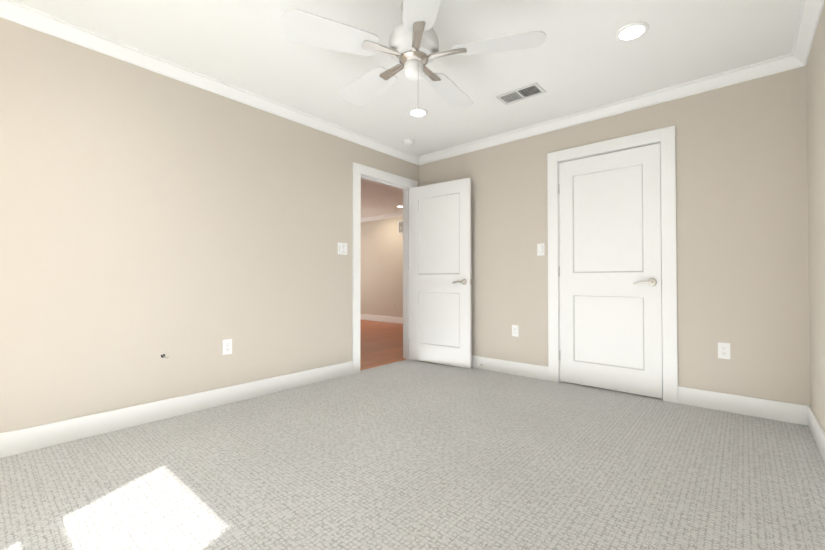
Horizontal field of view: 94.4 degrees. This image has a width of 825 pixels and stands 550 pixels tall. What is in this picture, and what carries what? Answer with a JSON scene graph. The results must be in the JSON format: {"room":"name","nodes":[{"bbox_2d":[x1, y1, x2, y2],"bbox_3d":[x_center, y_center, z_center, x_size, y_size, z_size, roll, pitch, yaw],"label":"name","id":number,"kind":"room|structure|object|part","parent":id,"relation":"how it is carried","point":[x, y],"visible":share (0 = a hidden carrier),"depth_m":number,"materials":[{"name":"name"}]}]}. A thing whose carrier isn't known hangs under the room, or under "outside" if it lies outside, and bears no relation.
{"room":"empty bedroom","nodes":[
{"label":"empty bedroom","id":0,"kind":"room"},
{"bbox_2d":[0,17,418,432],"bbox_3d":[-1.293,-0.230,3.190,0.120,2.440,4.280,-1,-1,41],"label":"wall","id":1,"kind":"structure","parent":0,"point":[148,218],"depth_m":2.56,"materials":[{"name":"paint"}]},
{"bbox_2d":[0,361,352,457],"bbox_3d":[-1.575,0.919,2.743,0.015,0.130,2.960,-1,-1,41],"label":"baseboard","id":2,"kind":"structure","parent":1,"relation":"attached to","point":[19,441],"depth_m":2.54,"materials":[{"name":"white wood"}]},
{"bbox_2d":[0,0,421,164],"bbox_3d":[-1.221,-1.409,3.144,0.070,0.082,4.040,-1,-1,41],"label":"crown molding","id":3,"kind":"structure","parent":1,"relation":"attached to","point":[54,26],"depth_m":2.63,"materials":[{"name":"white wood"}]},
{"bbox_2d":[223,339,231,354],"bbox_3d":[-1.421,0.552,2.933,0.008,0.115,0.070,-1,-1,41],"label":"electrical outlet","id":4,"kind":"object","parent":1,"relation":"attached to","point":[227,346],"visible":1,"depth_m":2.93,"materials":[{"name":"white plastic"}]},
{"bbox_2d":[338,242,346,254],"bbox_3d":[-0.692,-0.261,3.783,0.010,0.115,0.116,-1,-1,41],"label":"light switch","id":5,"kind":"object","parent":1,"relation":"attached to","point":[342,248],"visible":1,"depth_m":3.78,"materials":[{"name":"white plastic"}]},
{"bbox_2d":[352,162,417,373],"bbox_3d":[-0.326,-0.069,4.302,0.156,2.150,1.010,-1,-1,41],"label":"door frame","id":6,"kind":"structure","parent":1,"relation":"attached to","point":[359,170],"depth_m":4.05,"materials":[{"name":"white wood"}]},
{"bbox_2d":[410,178,470,367],"bbox_3d":[0.294,-0.021,4.313,0.810,2.030,0.151,-1,-1,36],"label":"entry door","id":7,"kind":"structure","parent":6,"relation":"attached to","point":[440,273],"depth_m":4.28,"materials":[{"name":"paint"}]},
{"bbox_3d":[0.532,0.074,4.136,0.159,0.066,0.151,-1,-1,36],"label":"handle","id":8,"kind":"part","parent":7,"relation":"part of","materials":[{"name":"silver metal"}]},
{"bbox_2d":[360,216,402,317],"bbox_3d":[-0.492,-0.151,8.690,6.120,2.440,0.120,-1,-1,41],"label":"wall","id":9,"kind":"structure","parent":0,"point":[381,285],"depth_m":8.76,"materials":[{"name":"paint"}]},
{"bbox_2d":[360,314,402,323],"bbox_3d":[-0.536,1.003,8.623,5.880,0.130,0.015,-1,-1,41],"label":"baseboard","id":10,"kind":"structure","parent":9,"relation":"attached to","point":[382,318],"depth_m":8.74,"materials":[{"name":"white wood"}]},
{"bbox_2d":[361,212,402,221],"bbox_3d":[-0.555,-1.330,8.634,5.880,0.085,0.072,-1,-1,41],"label":"crown molding","id":11,"kind":"structure","parent":9,"relation":"attached to","point":[385,216],"depth_m":8.74,"materials":[{"name":"white wood"}]},
{"bbox_2d":[398,221,402,233],"bbox_3d":[-0.152,-1.056,8.325,0.450,0.280,0.006,-1,-1,41],"label":"air vent","id":12,"kind":"object","parent":9,"relation":"in","point":[400,227],"visible":0.33,"depth_m":8.42,"materials":[{"name":"white metal"}]},
{"bbox_2d":[360,319,406,369],"bbox_3d":[-2.246,1.064,6.593,5.955,0.050,5.560,-1,-1,41],"label":"floor","id":13,"kind":"structure","parent":0,"point":[381,343],"depth_m":5.72,"materials":[{"name":"brown wood"}]},
{"bbox_2d":[13,0,802,217],"bbox_3d":[-1.360,-1.474,4.987,9.446,0.100,6.880,-1,-1,41],"label":"ceiling","id":14,"kind":"structure","parent":0,"point":[581,58],"depth_m":2.50,"materials":[{"name":"paint"}]},
{"bbox_2d":[403,139,413,145],"bbox_3d":[-0.044,-1.416,4.096,0.124,0.042,0.124,-1,-1,41],"label":"smoke detector","id":15,"kind":"object","parent":14,"relation":"attached to","point":[408,142],"visible":1,"depth_m":4.06,"materials":[{"name":"white plastic"}]},
{"bbox_2d":[281,0,545,114],"bbox_3d":[0.000,-1.156,2.112,1.300,0.618,1.306,-1,-1,41],"label":"fan","id":16,"kind":"object","parent":14,"relation":"hanging from","point":[412,49],"visible":1,"depth_m":1.98,"materials":[{"name":"white plastic"}]},
{"bbox_3d":[-0.403,-1.193,1.902,0.480,0.043,0.194,0,-1,-23],"label":"blade","id":17,"kind":"part","parent":16,"relation":"part of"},
{"bbox_3d":[-0.286,-1.186,2.412,0.194,0.043,0.480,1,-1,-41],"label":"blade","id":18,"kind":"part","parent":16,"relation":"part of","materials":[{"name":"white wood"}]},
{"bbox_3d":[0.046,-1.197,1.633,0.194,0.043,0.480,0,-1,-5],"label":"blade","id":19,"kind":"part","parent":16,"relation":"part of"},
{"bbox_3d":[0.235,-1.185,2.458,0.194,0.043,0.480,0,-1,31],"label":"blade","id":20,"kind":"part","parent":16,"relation":"part of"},
{"bbox_3d":[0.440,-1.192,1.976,0.480,0.043,0.194,0,-1,13],"label":"blade","id":21,"kind":"part","parent":16,"relation":"part of","materials":[{"name":"white wood"}]},
{"bbox_2d":[408,108,427,116],"bbox_3d":[0.048,-1.442,3.394,0.176,0.010,0.176,-1,-1,41],"label":"recessed light","id":22,"kind":"object","parent":14,"relation":"in","point":[413,112],"visible":0.9,"depth_m":3.38,"materials":[{"name":"white plastic"}]},
{"bbox_2d":[496,82,545,104],"bbox_3d":[0.866,-1.448,3.062,0.340,0.007,0.190,-1,-1,41],"label":"ceiling vent","id":23,"kind":"object","parent":14,"relation":"in","point":[523,93],"visible":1,"depth_m":3.06,"materials":[{"name":"white metal"}]},
{"bbox_2d":[615,22,648,41],"bbox_3d":[1.317,-1.458,2.293,0.176,0.010,0.176,-1,-1,41],"label":"recessed light","id":24,"kind":"object","parent":14,"relation":"in","point":[631,31],"visible":1,"depth_m":2.28,"materials":[{"name":"white plastic"}]},
{"bbox_2d":[0,359,824,549],"bbox_3d":[-0.008,0.999,2.058,3.371,0.050,4.040,-1,-1,41],"label":"floor carpet","id":25,"kind":"object","parent":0,"point":[408,454],"visible":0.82,"depth_m":1.85,"materials":[{"name":"grey carpet"}]},
{"bbox_2d":[561,382,662,399],"bbox_3d":[1.906,1.021,3.548,1.606,0.050,0.720,-1,-1,41],"label":"floor","id":26,"kind":"structure","parent":0,"point":[613,390],"depth_m":3.25,"materials":[{"name":"carpet"}]},
{"bbox_2d":[419,66,810,405],"bbox_3d":[1.372,-0.223,3.632,3.326,2.440,0.120,-1,-1,41],"label":"wall","id":27,"kind":"structure","parent":0,"point":[742,226],"depth_m":2.83,"materials":[{"name":"paint"}]},
{"bbox_2d":[471,355,547,380],"bbox_3d":[0.678,0.939,4.128,1.607,0.130,0.015,-1,-1,41],"label":"baseboard","id":28,"kind":"structure","parent":27,"relation":"attached to","point":[497,365],"depth_m":3.84,"materials":[{"name":"white wood"}]},
{"bbox_2d":[512,325,518,336],"bbox_3d":[1.031,0.560,3.832,0.070,0.115,0.008,-1,-1,41],"label":"electrical outlet","id":29,"kind":"object","parent":27,"relation":"attached to","point":[515,330],"visible":1,"depth_m":3.83,"materials":[{"name":"white plastic"}]},
{"bbox_2d":[537,243,544,255],"bbox_3d":[1.232,-0.245,3.667,0.070,0.115,0.010,-1,-1,41],"label":"light switch","id":30,"kind":"object","parent":27,"relation":"attached to","point":[540,249],"visible":1,"depth_m":3.66,"materials":[{"name":"white plastic"}]},
{"bbox_2d":[420,54,791,163],"bbox_3d":[1.311,-1.403,3.576,3.150,0.082,0.070,-1,-1,41],"label":"crown molding","id":31,"kind":"structure","parent":27,"relation":"attached to","point":[778,64],"depth_m":3.15,"materials":[{"name":"white wood"}]},
{"bbox_2d":[558,143,662,397],"bbox_3d":[1.680,-0.035,3.307,0.810,2.030,0.151,-1,-1,41],"label":"closet door","id":32,"kind":"structure","parent":27,"relation":"in","point":[610,270],"depth_m":3.27,"materials":[{"name":"paint"}]},
{"bbox_3d":[1.903,0.059,3.112,0.159,0.066,0.151,-1,-1,41],"label":"handle","id":33,"kind":"part","parent":32,"relation":"part of","materials":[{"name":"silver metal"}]},
{"bbox_2d":[547,125,677,402],"bbox_3d":[1.710,-0.043,3.336,0.846,2.070,0.120,-1,-1,41],"label":"door frame","id":34,"kind":"structure","parent":27,"relation":"attached to","point":[558,229],"depth_m":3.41,"materials":[{"name":"white wood"}]},
{"bbox_2d":[718,342,729,358],"bbox_3d":[2.258,0.549,2.767,0.070,0.115,0.008,-1,-1,41],"label":"electrical outlet","id":35,"kind":"object","parent":27,"relation":"attached to","point":[723,350],"visible":1,"depth_m":2.77,"materials":[{"name":"white plastic"}]},
{"bbox_2d":[678,386,803,424],"bbox_3d":[2.305,0.919,2.718,0.687,0.130,0.015,-1,-1,41],"label":"baseboard","id":36,"kind":"structure","parent":27,"relation":"attached to","point":[745,405],"depth_m":2.69,"materials":[{"name":"white wood"}]},
{"bbox_2d":[806,1,824,431],"bbox_3d":[1.311,-0.262,0.932,0.120,2.440,4.280,-1,-1,41],"label":"wall","id":37,"kind":"structure","parent":0,"point":[815,88],"depth_m":2.19,"materials":[{"name":"paint"}]},
{"bbox_2d":[788,0,824,68],"bbox_3d":[1.239,-1.440,1.011,0.070,0.082,4.040,-1,-1,41],"label":"crown molding","id":38,"kind":"structure","parent":37,"relation":"attached to","point":[810,12],"depth_m":2.23,"materials":[{"name":"white wood"}]},
{"bbox_2d":[804,405,824,462],"bbox_3d":[1.259,0.894,0.960,0.015,0.130,4.040,-1,-1,41],"label":"baseboard","id":39,"kind":"structure","parent":37,"relation":"attached to","point":[810,419],"depth_m":2.22,"materials":[{"name":"white wood"}]}
]}

